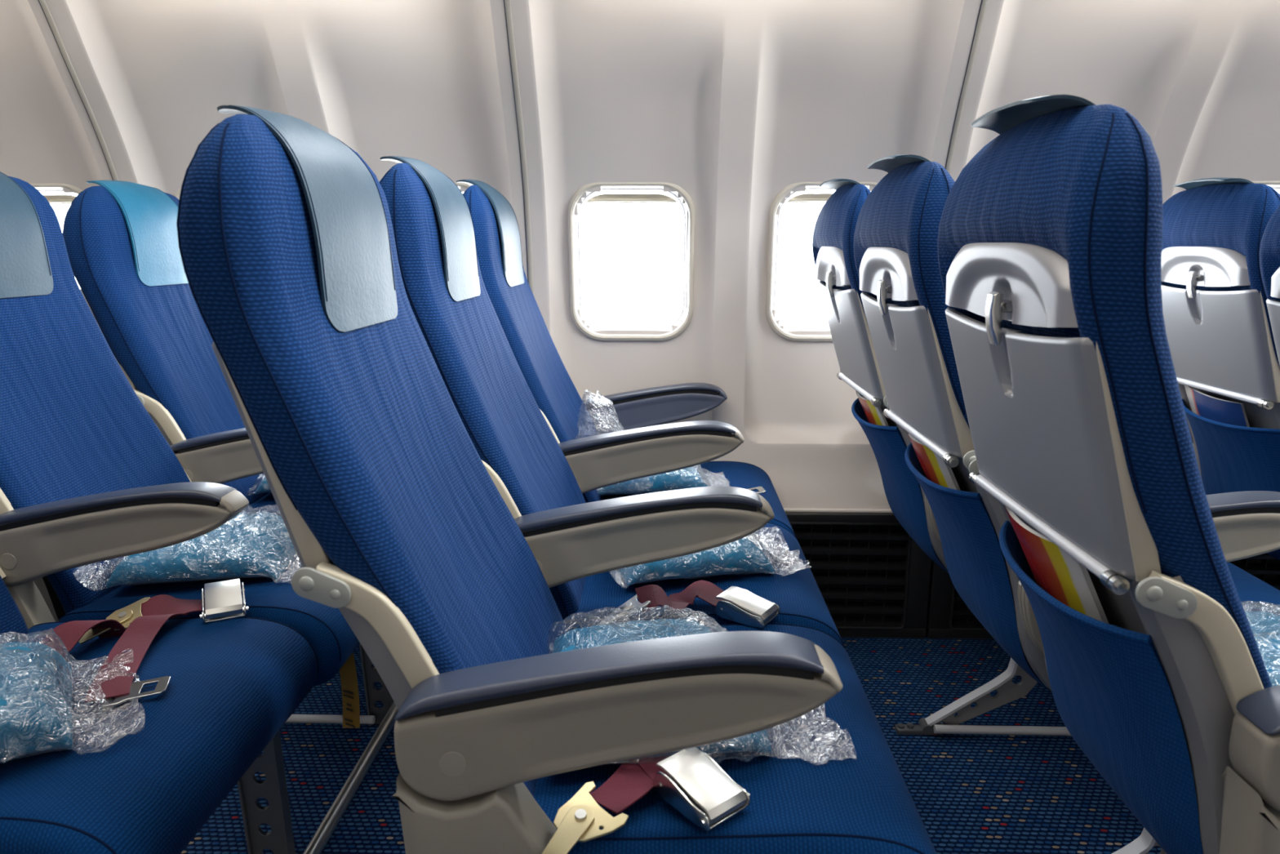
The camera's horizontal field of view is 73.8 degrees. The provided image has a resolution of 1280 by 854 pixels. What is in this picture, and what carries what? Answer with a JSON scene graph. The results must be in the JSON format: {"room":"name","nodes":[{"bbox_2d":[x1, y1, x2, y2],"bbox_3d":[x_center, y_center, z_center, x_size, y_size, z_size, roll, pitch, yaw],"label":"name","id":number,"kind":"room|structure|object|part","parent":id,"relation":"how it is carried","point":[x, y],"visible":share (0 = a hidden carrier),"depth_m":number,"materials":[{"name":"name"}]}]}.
{"room":"aircraft cabin","nodes":[
{"label":"aircraft cabin","id":0,"kind":"room"},
{"bbox_2d":[0,0,1279,509],"bbox_3d":[0.511,-0.437,1.997,7.500,1.375,0.375,0,12,2],"label":"wall","id":1,"kind":"structure","parent":0,"point":[732,104],"depth_m":1.99,"materials":[{"name":"beige plastic"}]},
{"bbox_2d":[30,183,82,204],"bbox_3d":[-1.544,-0.440,2.272,0.322,0.407,0.147,0,12,2],"label":"window","id":2,"kind":"structure","parent":1,"relation":"in","point":[42,188],"depth_m":2.19,"materials":[{"name":"beige"}]},
{"bbox_3d":[-1.545,-0.431,2.233,0.322,0.408,0.023,0,18,2],"label":"frame","id":3,"kind":"part","parent":2,"relation":"part of","materials":[{"name":"beige plastic"}]},
{"bbox_2d":[43,195,75,204],"bbox_3d":[-1.545,-0.587,2.203,0.237,0.022,0.012,0,18,2],"label":"blind","id":4,"kind":"object","parent":2,"relation":"attached to","point":[52,199],"depth_m":2.20,"materials":[{"name":"beige plastic"}]},
{"bbox_2d":[37,0,118,180],"bbox_3d":[-1.306,-0.434,2.043,0.015,1.360,0.344,0,12,2],"label":"trim","id":5,"kind":"structure","parent":1,"relation":"attached to","point":[42,2],"depth_m":1.98,"materials":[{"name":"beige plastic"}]},
{"bbox_2d":[174,187,181,199],"bbox_3d":[-1.036,-0.437,2.257,0.322,0.407,0.147,0,12,2],"label":"window","id":6,"kind":"structure","parent":1,"relation":"in","point":[178,193],"depth_m":2.16,"materials":[{"name":"beige plastic"}]},
{"bbox_2d":[454,182,470,189],"bbox_3d":[-0.528,-0.434,2.243,0.322,0.407,0.147,0,12,2],"label":"window","id":7,"kind":"structure","parent":1,"relation":"in","point":[459,184],"depth_m":2.13,"materials":[{"name":"beige"}]},
{"bbox_2d":[503,0,533,295],"bbox_3d":[-0.284,-0.428,2.014,0.015,1.360,0.344,0,12,2],"label":"trim","id":8,"kind":"structure","parent":1,"relation":"attached to","point":[508,7],"depth_m":2.03,"materials":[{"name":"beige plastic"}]},
{"bbox_2d":[567,182,694,341],"bbox_3d":[-0.020,-0.431,2.228,0.322,0.407,0.147,0,12,2],"label":"window","id":9,"kind":"structure","parent":1,"relation":"in","point":[576,224],"depth_m":2.20,"materials":[{"name":"beige plastic"}]},
{"bbox_2d":[585,193,677,203],"bbox_3d":[-0.022,-0.578,2.158,0.237,0.022,0.012,0,18,2],"label":"blind","id":10,"kind":"object","parent":9,"relation":"attached to","point":[606,197],"depth_m":2.16,"materials":[{"name":"beige plastic"}]},
{"bbox_2d":[764,182,877,341],"bbox_3d":[0.487,-0.428,2.213,0.322,0.407,0.147,0,12,2],"label":"window","id":11,"kind":"structure","parent":1,"relation":"in","point":[774,219],"depth_m":2.19,"materials":[{"name":"beige plastic"}]},
{"bbox_2d":[786,193,832,202],"bbox_3d":[0.486,-0.575,2.143,0.237,0.022,0.012,0,18,2],"label":"blind","id":12,"kind":"object","parent":11,"relation":"attached to","point":[804,197],"depth_m":2.15,"materials":[{"name":"beige plastic"}]},
{"bbox_2d":[783,507,892,512],"bbox_3d":[0.514,0.217,2.234,7.500,0.010,0.032,0,12,2],"label":"trim","id":13,"kind":"structure","parent":1,"relation":"attached to","point":[786,509],"depth_m":2.22,"materials":[{"name":"beige"}]},
{"bbox_2d":[945,0,988,173],"bbox_3d":[0.737,-0.422,1.984,0.015,1.360,0.344,0,12,2],"label":"trim","id":14,"kind":"structure","parent":1,"relation":"attached to","point":[984,2],"depth_m":1.93,"materials":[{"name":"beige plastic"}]},
{"bbox_2d":[785,511,1279,639],"bbox_3d":[0.471,0.387,2.262,7.587,0.342,0.062,0,12,2],"label":"air vent","id":15,"kind":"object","parent":1,"relation":"attached to","point":[873,580],"depth_m":2.25,"materials":[{"name":"black"}]},
{"bbox_3d":[0.251,0.388,2.256,1.016,0.342,0.037,0,12,2],"label":"dado panel","id":16,"kind":"part","parent":15,"relation":"part of","materials":[{"name":"black plastic"}]},
{"bbox_3d":[1.272,0.395,2.226,1.016,0.342,0.037,0,12,2],"label":"dado panel","id":17,"kind":"part","parent":15,"relation":"part of","materials":[{"name":"black plastic"}]},
{"bbox_2d":[1251,181,1279,194],"bbox_3d":[1.503,-0.421,2.183,0.322,0.407,0.147,0,12,2],"label":"window","id":18,"kind":"structure","parent":1,"relation":"in","point":[1275,185],"depth_m":2.07,"materials":[{"name":"beige"}]},
{"bbox_3d":[1.502,-0.412,2.144,0.322,0.408,0.023,0,18,2],"label":"frame","id":19,"kind":"part","parent":18,"relation":"part of","materials":[{"name":"beige plastic"}]},
{"bbox_2d":[180,635,1161,853],"bbox_3d":[0.462,0.919,0.591,7.500,0.001,3.800,0,12,2],"label":"floor","id":20,"kind":"structure","parent":0,"point":[971,793],"depth_m":1.68,"materials":[{"name":"carpet"}]},
{"bbox_2d":[237,643,398,853],"bbox_3d":[-0.769,0.530,1.610,0.512,0.340,1.400,0,12,2],"label":"frame","id":21,"kind":"object","parent":20,"relation":"on","point":[277,815],"visible":0.25,"depth_m":1.33,"materials":[{"name":"grey paint"}]},
{"bbox_2d":[0,567,318,853],"bbox_3d":[-0.856,0.092,1.005,0.721,0.875,0.510,0,12,2],"label":"passenger seat","id":22,"kind":"object","parent":21,"relation":"on","point":[234,683],"visible":0.83,"depth_m":1.00,"materials":[{"name":"fabric"}]},
{"bbox_3d":[-1.023,0.136,1.248,0.157,0.203,0.018,0,12,2],"label":"frame arm","id":23,"kind":"part","parent":22,"relation":"part of","materials":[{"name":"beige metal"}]},
{"bbox_3d":[-1.058,0.037,1.016,0.315,0.747,0.419,0,12,2],"label":"backrest","id":24,"kind":"part","parent":22,"relation":"part of","materials":[{"name":"fabric"}]},
{"bbox_2d":[0,628,144,763],"bbox_3d":[-0.771,0.305,0.956,0.363,0.098,0.270,-8,14,-32],"label":"blanket","id":25,"kind":"object","parent":22,"relation":"on","point":[36,695],"visible":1,"depth_m":0.96,"materials":[{"name":"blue plastic"}]},
{"bbox_2d":[40,613,187,708],"bbox_3d":[-0.728,0.310,1.130,0.209,0.048,0.271,-5,13,-22],"label":"belt","id":26,"kind":"object","parent":22,"relation":"on","point":[142,631],"visible":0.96,"depth_m":1.15,"materials":[{"name":"red fabric"}]},
{"bbox_2d":[78,578,248,644],"bbox_3d":[-0.705,0.273,1.264,0.224,0.040,0.082,-6,13,-26],"label":"belt","id":27,"kind":"object","parent":22,"relation":"on","point":[224,600],"visible":0.94,"depth_m":1.27,"materials":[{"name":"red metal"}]},
{"bbox_3d":[-0.749,0.276,1.250,0.060,0.025,0.061,-7,14,-31],"label":"hook plate","id":28,"kind":"part","parent":27,"relation":"part of","materials":[{"name":"yellow metal"}]},
{"bbox_3d":[-0.634,0.260,1.298,0.050,0.029,0.081,-6,13,-26],"label":"buckle lid","id":29,"kind":"part","parent":27,"relation":"part of","materials":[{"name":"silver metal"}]},
{"bbox_2d":[62,180,280,515],"bbox_3d":[-0.806,-0.113,1.964,0.721,0.875,0.535,0,12,2],"label":"passenger seat","id":30,"kind":"object","parent":21,"relation":"on","point":[121,237],"visible":0.49,"depth_m":1.79,"materials":[{"name":"blue fabric"}]},
{"bbox_3d":[-1.051,-0.057,1.761,0.055,0.039,0.005,0,12,2],"label":"hinge plate","id":31,"kind":"part","parent":30,"relation":"part of","materials":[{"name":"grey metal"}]},
{"bbox_3d":[-0.986,0.021,1.787,0.157,0.203,0.018,0,12,2],"label":"frame arm","id":32,"kind":"part","parent":30,"relation":"part of","materials":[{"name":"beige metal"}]},
{"bbox_3d":[-0.777,0.069,1.755,0.401,0.135,0.051,0,12,2],"label":"armrest","id":33,"kind":"part","parent":30,"relation":"part of","materials":[{"name":"beige plastic"}]},
{"bbox_2d":[245,474,271,495],"bbox_3d":[-0.742,0.095,1.987,0.377,0.078,0.252,-1,12,-3],"label":"blanket","id":34,"kind":"object","parent":30,"relation":"on","point":[264,487],"visible":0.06,"depth_m":1.89,"materials":[{"name":"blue plastic"}]},
{"bbox_2d":[254,476,271,493],"bbox_3d":[-0.743,0.103,1.989,0.243,0.062,0.204,-1,12,-3],"label":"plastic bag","id":35,"kind":"object","parent":34,"relation":"on","point":[264,487],"depth_m":1.89,"materials":[{"name":"clear plastic"}]},
{"bbox_2d":[241,492,279,514],"bbox_3d":[-0.670,0.203,2.027,0.449,0.151,0.478,0,12,2],"label":"seat cushion","id":36,"kind":"object","parent":30,"relation":"on","point":[255,500],"depth_m":1.90,"materials":[{"name":"fabric"}]},
{"bbox_2d":[0,172,359,686],"bbox_3d":[-0.821,-0.009,1.478,0.721,0.875,0.507,0,12,2],"label":"passenger seat","id":37,"kind":"object","parent":21,"relation":"on","point":[88,476],"visible":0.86,"depth_m":1.41,"materials":[{"name":"blue fabric"}]},
{"bbox_3d":[-1.001,0.122,1.315,0.157,0.203,0.018,0,12,2],"label":"frame arm","id":38,"kind":"part","parent":37,"relation":"part of","materials":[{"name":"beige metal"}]},
{"bbox_3d":[-1.024,-0.064,1.487,0.315,0.747,0.419,0,12,2],"label":"backrest","id":39,"kind":"part","parent":37,"relation":"part of","materials":[{"name":"fabric"}]},
{"bbox_3d":[-0.792,0.170,1.283,0.401,0.135,0.051,0,12,2],"label":"armrest","id":40,"kind":"part","parent":37,"relation":"part of","materials":[{"name":"beige plastic"}]},
{"bbox_2d":[74,503,302,591],"bbox_3d":[-0.737,0.194,1.499,0.374,0.088,0.295,-2,12,-8],"label":"blanket","id":41,"kind":"object","parent":37,"relation":"on","point":[259,544],"visible":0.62,"depth_m":1.40,"materials":[{"name":"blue plastic"}]},
{"bbox_2d":[58,554,359,686],"bbox_3d":[-0.685,0.303,1.555,0.449,0.151,0.478,0,12,2],"label":"seat cushion","id":42,"kind":"object","parent":37,"relation":"on","point":[333,641],"depth_m":1.35,"materials":[{"name":"fabric"}]},
{"bbox_2d":[339,652,359,728],"bbox_3d":[-0.492,0.446,1.441,0.044,0.150,0.003,6,14,28],"label":"tag","id":43,"kind":"object","parent":37,"relation":"hanging from","point":[349,687],"visible":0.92,"depth_m":1.44,"materials":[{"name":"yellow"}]},
{"bbox_2d":[342,689,355,727],"bbox_3d":[-0.493,0.478,1.447,0.026,0.065,0.001,6,14,28],"label":"print","id":44,"kind":"object","parent":43,"relation":"attached to","point":[348,695],"depth_m":1.45},
{"bbox_3d":[-0.579,0.594,1.321,0.072,0.332,0.008,0,12,2],"label":"leg","id":45,"kind":"part","parent":21,"relation":"part of","materials":[{"name":"grey metal"}]},
{"bbox_3d":[-0.525,0.641,1.626,0.025,0.024,1.380,0,12,2],"label":"luggage rail","id":46,"kind":"part","parent":21,"relation":"part of","materials":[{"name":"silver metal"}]},
{"bbox_3d":[-0.564,0.486,1.829,0.072,0.332,0.008,0,12,2],"label":"leg","id":47,"kind":"part","parent":21,"relation":"part of","materials":[{"name":"grey metal"}]},
{"bbox_2d":[894,657,1167,853],"bbox_3d":[0.798,0.540,1.564,0.512,0.340,1.400,0,12,2],"label":"frame","id":48,"kind":"object","parent":20,"relation":"on","point":[1008,691],"visible":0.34,"depth_m":1.80,"materials":[{"name":"grey paint"}]},
{"bbox_2d":[812,178,948,573],"bbox_3d":[0.761,-0.103,1.918,0.721,0.875,0.535,0,12,2],"label":"passenger seat","id":49,"kind":"object","parent":48,"relation":"on","point":[833,237],"visible":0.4,"depth_m":1.82,"materials":[{"name":"blue fabric"}]},
{"bbox_3d":[0.558,-0.154,1.913,0.315,0.747,0.419,0,12,2],"label":"backrest","id":50,"kind":"part","parent":49,"relation":"part of","materials":[{"name":"fabric"}]},
{"bbox_2d":[855,391,888,426],"bbox_3d":[0.547,0.012,1.949,0.103,0.179,0.180,0,12,2],"label":"magazine","id":51,"kind":"object","parent":49,"relation":"in","point":[874,415],"visible":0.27,"depth_m":1.89,"materials":[{"name":"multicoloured paper"}]},
{"bbox_3d":[0.516,-0.047,1.715,0.055,0.039,0.005,0,12,2],"label":"hinge plate","id":52,"kind":"part","parent":49,"relation":"part of","materials":[{"name":"grey metal"}]},
{"bbox_3d":[0.728,0.494,1.792,0.254,0.333,0.008,0,12,2],"label":"leg","id":53,"kind":"part","parent":48,"relation":"part of","materials":[{"name":"grey paint"}]},
{"bbox_2d":[853,154,1279,692],"bbox_3d":[0.742,0.001,1.432,0.721,0.875,0.507,0,12,2],"label":"passenger seat","id":54,"kind":"object","parent":48,"relation":"on","point":[903,295],"visible":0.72,"depth_m":1.32,"materials":[{"name":"blue fabric"}]},
{"bbox_3d":[0.540,-0.054,1.442,0.315,0.747,0.419,0,12,2],"label":"backrest","id":55,"kind":"part","parent":54,"relation":"part of","materials":[{"name":"fabric"}]},
{"bbox_2d":[906,431,960,490],"bbox_3d":[0.529,0.104,1.506,0.105,0.183,0.200,0,12,2],"label":"magazine","id":56,"kind":"object","parent":54,"relation":"in","point":[935,468],"visible":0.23,"depth_m":1.44,"materials":[{"name":"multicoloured paper"}]},
{"bbox_3d":[0.498,0.053,1.243,0.055,0.039,0.005,0,12,2],"label":"hinge plate","id":57,"kind":"part","parent":54,"relation":"part of","materials":[{"name":"grey metal"}]},
{"bbox_3d":[0.771,0.179,1.237,0.401,0.135,0.051,0,12,2],"label":"armrest","id":58,"kind":"part","parent":54,"relation":"part of","materials":[{"name":"beige plastic"}]},
{"bbox_2d":[1226,561,1279,615],"bbox_3d":[0.879,0.313,1.510,0.449,0.151,0.478,0,12,2],"label":"seat cushion","id":59,"kind":"object","parent":54,"relation":"on","point":[1250,588],"depth_m":1.38,"materials":[{"name":"fabric"}]},
{"bbox_2d":[937,94,1279,853],"bbox_3d":[0.726,0.099,0.958,0.708,0.881,0.510,0,12,2],"label":"passenger seat","id":60,"kind":"object","parent":48,"relation":"on","point":[1050,240],"visible":0.98,"depth_m":0.81,"materials":[{"name":"blue fabric"}]},
{"bbox_3d":[0.488,0.063,1.197,0.055,0.039,0.005,0,12,2],"label":"hinge plate","id":61,"kind":"part","parent":60,"relation":"part of","materials":[{"name":"grey metal"}]},
{"bbox_2d":[1004,505,1108,623],"bbox_3d":[0.504,0.202,1.024,0.110,0.192,0.200,0,12,2],"label":"magazine","id":62,"kind":"object","parent":60,"relation":"in","point":[1055,571],"visible":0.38,"depth_m":0.96,"materials":[{"name":"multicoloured paper"}]},
{"bbox_3d":[0.475,0.154,0.771,0.055,0.039,0.005,0,12,2],"label":"hinge plate","id":63,"kind":"part","parent":60,"relation":"part of","materials":[{"name":"grey metal"}]},
{"bbox_3d":[0.540,0.233,0.797,0.157,0.203,0.018,0,12,2],"label":"frame arm","id":64,"kind":"part","parent":60,"relation":"part of","materials":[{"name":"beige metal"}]},
{"bbox_3d":[0.749,0.280,0.765,0.401,0.135,0.051,0,12,2],"label":"armrest","id":65,"kind":"part","parent":60,"relation":"part of","materials":[{"name":"beige plastic"}]},
{"bbox_2d":[1242,600,1279,686],"bbox_3d":[0.800,0.286,1.091,0.381,0.079,0.271,-1,12,-3],"label":"blanket","id":66,"kind":"object","parent":60,"relation":"on","point":[1265,626],"visible":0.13,"depth_m":1.09,"materials":[{"name":"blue plastic"}]},
{"bbox_3d":[0.712,0.603,1.283,0.254,0.333,0.008,0,12,2],"label":"leg","id":67,"kind":"part","parent":48,"relation":"part of","materials":[{"name":"grey paint"}]},
{"bbox_2d":[1258,204,1279,365],"bbox_3d":[1.490,0.011,1.411,0.751,0.863,0.507,0,12,2],"label":"passenger seat","id":68,"kind":"object","parent":20,"relation":"on","point":[1269,246],"visible":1,"depth_m":1.55,"materials":[{"name":"blue fabric"}]},
{"bbox_2d":[1161,177,1279,559],"bbox_3d":[1.545,-0.098,1.895,0.721,0.875,0.535,0,12,2],"label":"passenger seat","id":69,"kind":"object","parent":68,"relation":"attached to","point":[1220,335],"visible":0.7,"depth_m":1.82,"materials":[{"name":"blue fabric"}]},
{"bbox_3d":[1.588,-0.017,2.158,0.401,0.135,0.051,0,12,2],"label":"armrest","id":70,"kind":"part","parent":69,"relation":"part of","materials":[{"name":"plastic"}]},
{"bbox_2d":[1184,385,1249,426],"bbox_3d":[1.331,0.004,1.961,0.106,0.195,0.216,0,12,-1],"label":"card","id":71,"kind":"object","parent":69,"relation":"in","point":[1210,407],"visible":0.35,"depth_m":1.91,"materials":[{"name":"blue paper"}]},
{"bbox_3d":[1.342,-0.150,1.891,0.315,0.747,0.419,0,12,2],"label":"backrest","id":72,"kind":"part","parent":69,"relation":"part of","materials":[{"name":"fabric"}]},
{"bbox_3d":[1.289,-0.043,1.421,0.315,0.747,0.419,-2,12,2],"label":"backrest","id":73,"kind":"part","parent":68,"relation":"part of","materials":[{"name":"fabric"}]},
{"bbox_3d":[0.014,0.535,1.587,0.512,0.340,1.400,0,12,2],"label":"frame","id":74,"kind":"object","parent":20,"relation":"on","visible":0},
{"bbox_2d":[176,105,937,853],"bbox_3d":[-0.052,0.097,0.981,0.721,0.875,0.510,0,12,2],"label":"passenger seat","id":75,"kind":"object","parent":74,"relation":"on","point":[394,520],"visible":0.98,"depth_m":0.80,"materials":[{"name":"blue fabric"}]},
{"bbox_3d":[-0.296,0.149,0.793,0.055,0.039,0.005,0,12,2],"label":"hinge plate","id":76,"kind":"part","parent":75,"relation":"part of","materials":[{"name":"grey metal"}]},
{"bbox_3d":[-0.255,0.042,0.992,0.315,0.747,0.419,0,12,2],"label":"backrest","id":77,"kind":"part","parent":75,"relation":"part of","materials":[{"name":"fabric"}]},
{"bbox_3d":[-0.232,0.228,0.819,0.157,0.203,0.018,0,12,2],"label":"frame arm","id":78,"kind":"part","parent":75,"relation":"part of","materials":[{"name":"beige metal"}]},
{"bbox_3d":[-0.023,0.276,0.788,0.401,0.135,0.051,0,12,2],"label":"armrest","id":79,"kind":"part","parent":75,"relation":"part of","materials":[{"name":"beige plastic"}]},
{"bbox_2d":[542,746,750,853],"bbox_3d":[-0.021,0.360,0.849,0.216,0.036,0.171,-7,14,-31],"label":"belt","id":80,"kind":"object","parent":75,"relation":"on","point":[692,783],"visible":0.96,"depth_m":0.84,"materials":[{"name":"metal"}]},
{"bbox_3d":[-0.051,0.371,0.817,0.061,0.018,0.062,-11,16,-41],"label":"hook plate","id":81,"kind":"part","parent":80,"relation":"part of","materials":[{"name":"yellow metal"}]},
{"bbox_3d":[0.060,0.355,0.851,0.050,0.029,0.081,-10,16,-39],"label":"buckle lid","id":82,"kind":"part","parent":80,"relation":"part of","materials":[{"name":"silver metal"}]},
{"bbox_2d":[547,604,857,764],"bbox_3d":[0.037,0.298,1.044,0.387,0.074,0.353,-1,12,-6],"label":"blanket","id":83,"kind":"object","parent":75,"relation":"on","point":[595,635],"visible":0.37,"depth_m":1.10,"materials":[{"name":"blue plastic"}]},
{"bbox_2d":[533,624,937,853],"bbox_3d":[0.084,0.411,1.052,0.449,0.151,0.494,0,12,2],"label":"seat cushion","id":84,"kind":"object","parent":75,"relation":"on","point":[864,805],"depth_m":0.87,"materials":[{"name":"fabric"}]},
{"bbox_2d":[379,155,844,647],"bbox_3d":[-0.038,-0.004,1.455,0.721,0.875,0.507,0,12,2],"label":"passenger seat","id":85,"kind":"object","parent":74,"relation":"on","point":[575,543],"visible":0.67,"depth_m":1.29,"materials":[{"name":"blue fabric"}]},
{"bbox_3d":[-0.240,-0.059,1.464,0.315,0.747,0.419,0,12,2],"label":"backrest","id":86,"kind":"part","parent":85,"relation":"part of","materials":[{"name":"fabric"}]},
{"bbox_3d":[-0.217,0.127,1.292,0.157,0.203,0.018,0,12,2],"label":"frame arm","id":87,"kind":"part","parent":85,"relation":"part of","materials":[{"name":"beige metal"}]},
{"bbox_3d":[-0.008,0.175,1.260,0.401,0.135,0.051,0,12,2],"label":"armrest","id":88,"kind":"part","parent":85,"relation":"part of","materials":[{"name":"beige plastic"}]},
{"bbox_2d":[596,580,780,628],"bbox_3d":[0.070,0.269,1.292,0.283,0.048,0.119,0,12,2],"label":"belt","id":89,"kind":"object","parent":85,"relation":"on","point":[736,604],"visible":0.94,"depth_m":1.28,"materials":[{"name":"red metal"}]},
{"bbox_3d":[-0.017,0.270,1.284,0.056,0.034,0.062,-3,12,-14],"label":"hook plate","id":90,"kind":"part","parent":89,"relation":"part of","materials":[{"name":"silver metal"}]},
{"bbox_3d":[0.160,0.266,1.278,0.081,0.026,0.050,8,14,33],"label":"buckle lid","id":91,"kind":"part","parent":89,"relation":"part of","materials":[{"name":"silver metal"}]},
{"bbox_2d":[563,523,843,645],"bbox_3d":[0.099,0.308,1.532,0.449,0.151,0.478,0,12,2],"label":"seat cushion","id":92,"kind":"object","parent":85,"relation":"on","point":[800,600],"depth_m":1.39,"materials":[{"name":"fabric"}]},
{"bbox_2d":[608,525,810,588],"bbox_3d":[0.099,0.196,1.506,0.373,0.081,0.260,-3,12,-12],"label":"blanket","id":93,"kind":"object","parent":85,"relation":"on","point":[741,556],"visible":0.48,"depth_m":1.41,"materials":[{"name":"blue plastic"}]},
{"bbox_2d":[456,179,796,538],"bbox_3d":[-0.023,-0.108,1.941,0.721,0.875,0.535,0,12,2],"label":"passenger seat","id":94,"kind":"object","parent":74,"relation":"on","point":[647,446],"visible":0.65,"depth_m":1.78,"materials":[{"name":"blue fabric"}]},
{"bbox_3d":[-0.226,-0.160,1.937,0.315,0.747,0.419,0,12,2],"label":"backrest","id":95,"kind":"part","parent":94,"relation":"part of","materials":[{"name":"fabric"}]},
{"bbox_3d":[-0.203,0.026,1.764,0.157,0.203,0.018,0,12,2],"label":"frame arm","id":96,"kind":"part","parent":94,"relation":"part of","materials":[{"name":"beige metal"}]},
{"bbox_3d":[0.006,0.074,1.732,0.401,0.135,0.051,0,12,2],"label":"armrest","id":97,"kind":"part","parent":94,"relation":"part of","materials":[{"name":"beige plastic"}]},
{"bbox_3d":[0.021,-0.027,2.204,0.401,0.135,0.051,0,12,2],"label":"armrest","id":98,"kind":"part","parent":94,"relation":"part of","materials":[{"name":"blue plastic"}]},
{"bbox_2d":[597,464,730,495],"bbox_3d":[0.038,0.096,1.967,0.352,0.085,0.220,-1,12,-4],"label":"blanket","id":99,"kind":"object","parent":94,"relation":"on","point":[687,477],"visible":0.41,"depth_m":1.88,"materials":[{"name":"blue plastic"}]},
{"bbox_2d":[576,389,650,492],"bbox_3d":[-0.052,0.026,1.900,0.186,0.212,0.183,0,12,2],"label":"plastic bag","id":100,"kind":"object","parent":99,"relation":"on","point":[602,397],"visible":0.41,"depth_m":1.88,"materials":[{"name":"clear plastic"}]},
{"bbox_2d":[604,461,795,536],"bbox_3d":[0.114,0.207,2.005,0.449,0.151,0.478,0,12,2],"label":"seat cushion","id":101,"kind":"object","parent":94,"relation":"on","point":[738,474],"depth_m":2.05,"materials":[{"name":"fabric"}]},
{"bbox_2d":[747,486,765,493],"bbox_3d":[0.213,0.146,1.883,0.125,0.016,0.056,-2,12,-9],"label":"belt","id":102,"kind":"object","parent":94,"relation":"on","point":[761,490],"visible":0.25,"depth_m":1.89,"materials":[{"name":"silver metal"}]}
]}

